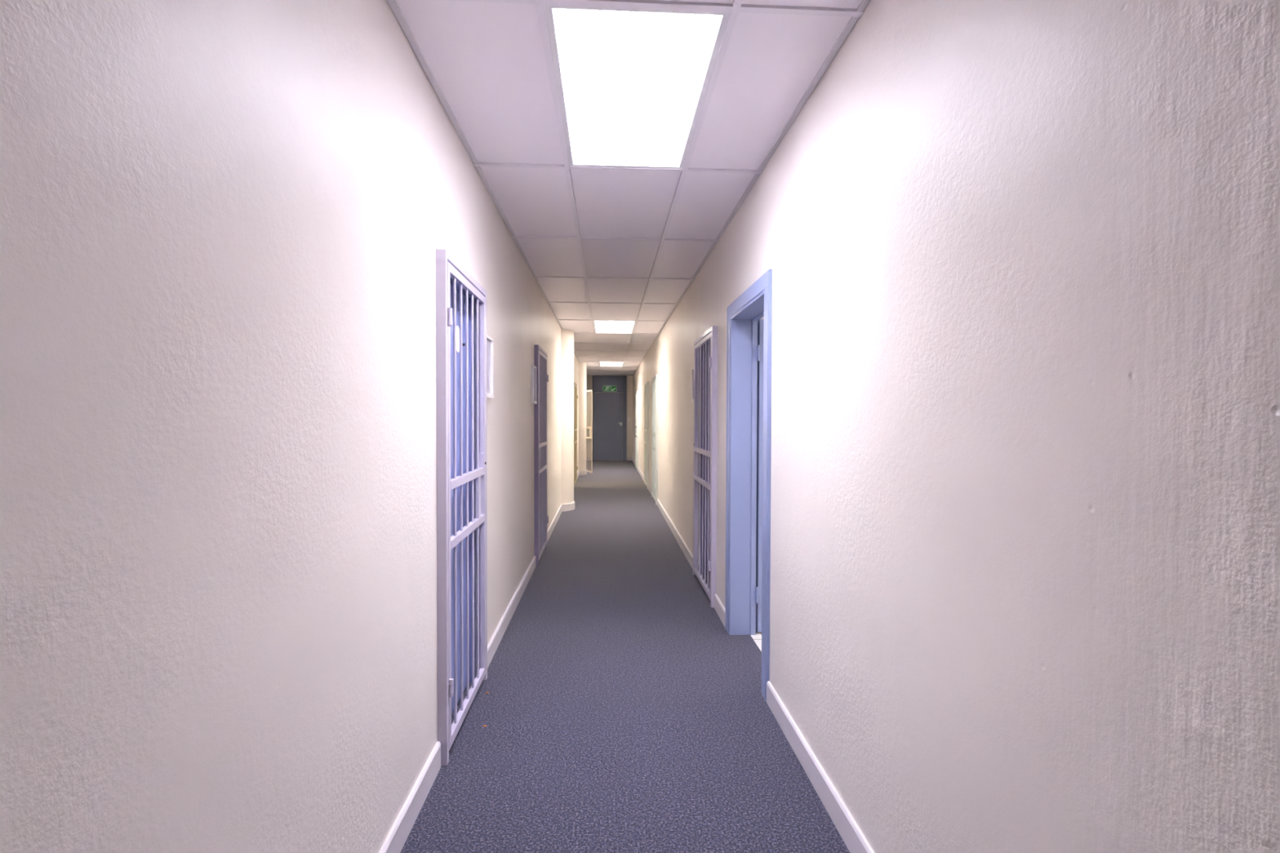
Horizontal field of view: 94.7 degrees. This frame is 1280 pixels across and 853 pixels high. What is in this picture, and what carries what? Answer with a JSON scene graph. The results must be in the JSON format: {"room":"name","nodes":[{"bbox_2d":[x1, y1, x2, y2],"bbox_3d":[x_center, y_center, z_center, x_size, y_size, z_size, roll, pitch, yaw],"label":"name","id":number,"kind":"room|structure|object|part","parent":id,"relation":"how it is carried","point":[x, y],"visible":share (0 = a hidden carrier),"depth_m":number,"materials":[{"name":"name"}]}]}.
{"room":"prison interior","nodes":[
{"label":"prison interior","id":0,"kind":"room"},
{"bbox_2d":[0,0,578,852],"bbox_3d":[-1.234,-0.241,8.692,0.160,2.960,19.500,0,1,-3],"label":"wall","id":1,"kind":"structure","parent":0,"point":[223,223],"depth_m":1.06,"materials":[{"name":"paint"}]},
{"bbox_2d":[435,248,487,765],"bbox_3d":[-0.797,0.321,2.726,0.056,2.048,0.790,0,1,-3],"label":"security gate","id":2,"kind":"object","parent":1,"relation":"attached to","point":[446,266],"visible":1,"depth_m":2.51,"materials":[{"name":"grey metal"}]},
{"bbox_3d":[-0.799,0.479,2.729,0.025,0.036,0.658,0,1,-3],"label":"cross rail","id":3,"kind":"part","parent":2,"relation":"part of","materials":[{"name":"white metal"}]},
{"bbox_3d":[-0.798,0.235,2.725,0.025,0.036,0.658,0,1,-3],"label":"cross rail","id":4,"kind":"part","parent":2,"relation":"part of","materials":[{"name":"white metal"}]},
{"bbox_3d":[-0.810,0.353,2.955,0.016,0.212,0.044,0,1,-3],"label":"lock plate","id":5,"kind":"part","parent":2,"relation":"part of","materials":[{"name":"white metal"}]},
{"bbox_2d":[449,276,475,714],"bbox_3d":[-0.910,0.331,2.720,0.130,2.032,0.750,0,1,-3],"label":"door","id":6,"kind":"structure","parent":1,"relation":"in","point":[457,286],"depth_m":2.95,"materials":[{"name":"blue paint"}]},
{"bbox_3d":[-0.869,-0.415,2.799,0.010,0.126,0.088,0,1,-3],"label":"plate","id":7,"kind":"part","parent":6,"relation":"part of","materials":[{"name":"white plastic"}]},
{"bbox_2d":[378,470,586,852],"bbox_3d":[-1.077,1.187,8.727,0.214,0.103,19.500,0,1,-3],"label":"baseboard","id":8,"kind":"structure","parent":1,"relation":"attached to","point":[398,834],"depth_m":2.20,"materials":[{"name":"white paint"}]},
{"bbox_2d":[486,334,493,398],"bbox_3d":[-0.840,-0.328,3.261,0.028,0.340,0.205,0,1,-3],"label":"sign holder","id":9,"kind":"object","parent":1,"relation":"attached to","point":[490,394],"visible":0.55,"depth_m":3.31,"materials":[{"name":"white plastic"}]},
{"bbox_2d":[531,364,537,404],"bbox_3d":[-0.953,-0.375,5.320,0.028,0.340,0.190,0,1,-3],"label":"sign holder","id":10,"kind":"object","parent":1,"relation":"attached to","point":[533,367],"visible":1,"depth_m":5.23,"materials":[{"name":"white plastic"}]},
{"bbox_2d":[533,344,548,566],"bbox_3d":[-0.970,0.265,5.846,0.056,2.048,0.810,0,1,-3],"label":"security gate","id":11,"kind":"object","parent":1,"relation":"attached to","point":[541,519],"visible":0.99,"depth_m":5.71,"materials":[{"name":"purple metal"}]},
{"bbox_3d":[-0.971,0.423,5.849,0.025,0.036,0.678,0,1,-3],"label":"cross rail","id":12,"kind":"part","parent":11,"relation":"part of","materials":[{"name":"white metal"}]},
{"bbox_3d":[-0.971,0.179,5.845,0.025,0.036,0.678,0,1,-3],"label":"cross rail","id":13,"kind":"part","parent":11,"relation":"part of","materials":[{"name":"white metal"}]},
{"bbox_2d":[573,382,577,488],"bbox_3d":[-1.305,0.155,11.911,0.056,2.048,0.980,0,1,-3],"label":"security gate","id":14,"kind":"object","parent":1,"relation":"attached to","point":[575,396],"visible":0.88,"depth_m":11.78,"materials":[{"name":"beige metal"}]},
{"bbox_2d":[586,389,592,473],"bbox_3d":[-1.316,0.110,14.363,0.047,1.970,0.970,0,1,-22],"label":"security gate","id":15,"kind":"object","parent":1,"relation":"attached to","point":[590,427],"visible":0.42,"depth_m":14.02,"materials":[{"name":"beige metal"}]},
{"bbox_2d":[560,328,573,504],"bbox_3d":[-1.253,-0.093,8.834,0.528,2.658,0.528,0,1,-3],"label":"column","id":16,"kind":"structure","parent":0,"point":[566,335],"depth_m":8.65,"materials":[{"name":"paint"}]},
{"bbox_2d":[578,361,586,471],"bbox_3d":[-1.538,-0.186,13.995,0.528,2.658,0.528,0,1,-3],"label":"wall","id":17,"kind":"structure","parent":0,"point":[582,366],"depth_m":13.81,"materials":[{"name":"paint"}]},
{"bbox_2d":[586,375,632,457],"bbox_3d":[-0.963,-0.417,18.546,1.787,2.960,0.150,0,1,-3],"label":"wall","id":18,"kind":"structure","parent":0,"point":[588,378],"depth_m":18.49,"materials":[{"name":"paint"}]},
{"bbox_2d":[586,457,631,460],"bbox_3d":[-0.963,1.013,18.489,1.437,0.103,0.015,0,1,-3],"label":"baseboard","id":19,"kind":"structure","parent":18,"relation":"attached to","point":[628,458],"depth_m":18.51,"materials":[{"name":"white paint"}]},
{"bbox_2d":[591,375,626,460],"bbox_3d":[-0.954,-0.263,18.431,1.079,2.656,0.085,0,1,-3],"label":"door","id":20,"kind":"structure","parent":18,"relation":"in","point":[610,416],"depth_m":18.44,"materials":[{"name":"grey paint"}]},
{"bbox_3d":[-0.977,-1.353,18.434,0.879,0.476,0.038,0,1,-3],"label":"transom panel","id":21,"kind":"part","parent":20,"relation":"part of","materials":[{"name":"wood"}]},
{"bbox_3d":[-0.981,-0.003,18.461,0.871,2.120,0.032,0,1,-3],"label":"panel","id":22,"kind":"part","parent":20,"relation":"part of","materials":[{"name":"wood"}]},
{"bbox_2d":[603,385,616,391],"bbox_3d":[-0.945,-1.182,18.403,0.416,0.182,0.033,0,1,-3],"label":"exit sign","id":23,"kind":"object","parent":20,"relation":"attached to","point":[606,388],"visible":1,"depth_m":18.39,"materials":[{"name":"green plastic"}]},
{"bbox_2d":[400,460,849,852],"bbox_3d":[0.741,1.266,8.904,4.133,0.050,19.650,0,1,-3],"label":"floor","id":24,"kind":"structure","parent":0,"point":[620,713],"depth_m":2.67,"materials":[{"name":"carpet"}]},
{"bbox_2d":[386,0,870,375],"bbox_3d":[-0.363,-1.413,7.723,1.467,0.037,21.489,0,1,-3],"label":"ceiling","id":25,"kind":"structure","parent":0,"point":[598,243],"depth_m":2.78,"materials":[{"name":"white tile"}]},
{"bbox_2d":[599,362,623,366],"bbox_3d":[-0.698,-1.579,14.383,0.576,0.121,1.176,0,1,-3],"label":"ceiling light","id":26,"kind":"object","parent":25,"relation":"attached to","point":[602,364],"visible":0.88,"depth_m":14.62,"materials":[{"name":"white plastic"}]},
{"bbox_2d":[592,320,636,333],"bbox_3d":[-0.367,-1.471,8.393,0.576,0.121,1.176,0,1,-3],"label":"ceiling light","id":27,"kind":"object","parent":25,"relation":"attached to","point":[600,326],"visible":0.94,"depth_m":8.47,"materials":[{"name":"white plastic"}]},
{"bbox_2d":[544,4,730,168],"bbox_3d":[-0.037,-1.363,2.403,0.576,0.121,1.176,0,1,-3],"label":"ceiling light","id":28,"kind":"object","parent":25,"relation":"attached to","point":[633,83],"visible":1,"depth_m":2.31,"materials":[{"name":"white plastic"}]},
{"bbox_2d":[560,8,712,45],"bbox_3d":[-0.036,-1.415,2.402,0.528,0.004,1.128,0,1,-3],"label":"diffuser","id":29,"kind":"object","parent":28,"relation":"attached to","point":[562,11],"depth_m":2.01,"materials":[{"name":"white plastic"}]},
{"bbox_2d":[632,0,1279,852],"bbox_3d":[0.391,-0.238,8.782,0.160,2.960,19.500,0,1,-3],"label":"wall","id":30,"kind":"structure","parent":0,"point":[1023,256],"depth_m":1.12,"materials":[{"name":"paint"}]},
{"bbox_2d":[635,390,638,470],"bbox_3d":[-0.090,0.094,15.513,0.056,2.048,0.880,0,1,-3],"label":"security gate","id":31,"kind":"object","parent":30,"relation":"attached to","point":[637,391],"visible":0.99,"depth_m":15.09,"materials":[{"name":"grey metal"}]},
{"bbox_2d":[644,382,648,488],"bbox_3d":[0.122,0.163,11.679,0.056,2.048,0.900,0,1,-3],"label":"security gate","id":32,"kind":"object","parent":30,"relation":"attached to","point":[646,384],"visible":0.99,"depth_m":11.42,"materials":[{"name":"grey metal"}]},
{"bbox_2d":[651,373,658,505],"bbox_3d":[0.232,0.199,9.683,0.056,2.048,0.900,0,1,-3],"label":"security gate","id":33,"kind":"object","parent":30,"relation":"attached to","point":[655,380],"visible":0.99,"depth_m":9.54,"materials":[{"name":"grey metal"}]},
{"bbox_2d":[691,367,693,401],"bbox_3d":[0.489,-0.380,5.306,0.028,0.308,0.185,0,1,-3],"label":"sign holder","id":34,"kind":"object","parent":30,"relation":"attached to","point":[692,383],"visible":0.29,"depth_m":5.38,"materials":[{"name":"white plastic"}]},
{"bbox_2d":[693,325,717,607],"bbox_3d":[0.505,0.289,4.736,0.056,2.048,0.910,0,1,-3],"label":"security gate","id":35,"kind":"object","parent":30,"relation":"attached to","point":[711,334],"visible":0.99,"depth_m":4.59,"materials":[{"name":"grey metal"}]},
{"bbox_3d":[0.489,0.320,5.024,0.016,0.212,0.044,0,1,-3],"label":"lock plate","id":36,"kind":"part","parent":35,"relation":"part of","materials":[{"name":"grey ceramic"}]},
{"bbox_3d":[0.506,0.447,4.739,0.025,0.036,0.778,0,1,-3],"label":"cross rail","id":37,"kind":"part","parent":35,"relation":"part of","materials":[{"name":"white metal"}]},
{"bbox_3d":[0.507,0.203,4.735,0.025,0.036,0.778,0,1,-3],"label":"cross rail","id":38,"kind":"part","parent":35,"relation":"part of","materials":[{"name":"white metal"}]},
{"bbox_2d":[700,339,711,584],"bbox_3d":[0.618,0.299,4.742,0.130,2.032,0.870,0,1,-3],"label":"door","id":39,"kind":"structure","parent":30,"relation":"in","point":[710,340],"depth_m":5.10,"materials":[{"name":"blue paint"}]},
{"bbox_3d":[0.600,0.309,4.742,0.040,1.996,0.816,0,1,-3],"label":"panel","id":40,"kind":"part","parent":39,"relation":"part of","materials":[{"name":"blue paint"}]},
{"bbox_2d":[724,268,772,702],"bbox_3d":[1.078,0.285,3.404,0.982,2.110,1.023,0,1,-3],"label":"door","id":41,"kind":"structure","parent":30,"relation":"in","point":[748,336],"depth_m":3.75,"materials":[{"name":"blue paint"}]},
{"bbox_3d":[0.680,0.325,3.368,0.166,2.030,0.821,0,1,-3],"label":"frame","id":42,"kind":"part","parent":41,"relation":"part of","materials":[{"name":"blue paint"}]},
{"bbox_3d":[0.783,0.290,3.388,0.030,2.100,1.023,0,1,-3],"label":"architrave","id":43,"kind":"part","parent":41,"relation":"part of","materials":[{"name":"blue paint"}]},
{"bbox_3d":[1.152,0.319,3.811,0.790,2.004,0.040,0,1,-3],"label":"panel","id":44,"kind":"part","parent":41,"relation":"part of","materials":[{"name":"blue paint"}]},
{"bbox_2d":[631,457,874,852],"bbox_3d":[0.299,1.190,8.803,0.015,0.103,19.500,0,1,-3],"label":"baseboard","id":45,"kind":"structure","parent":30,"relation":"attached to","point":[848,829],"depth_m":2.26,"materials":[{"name":"white paint"}]}
]}

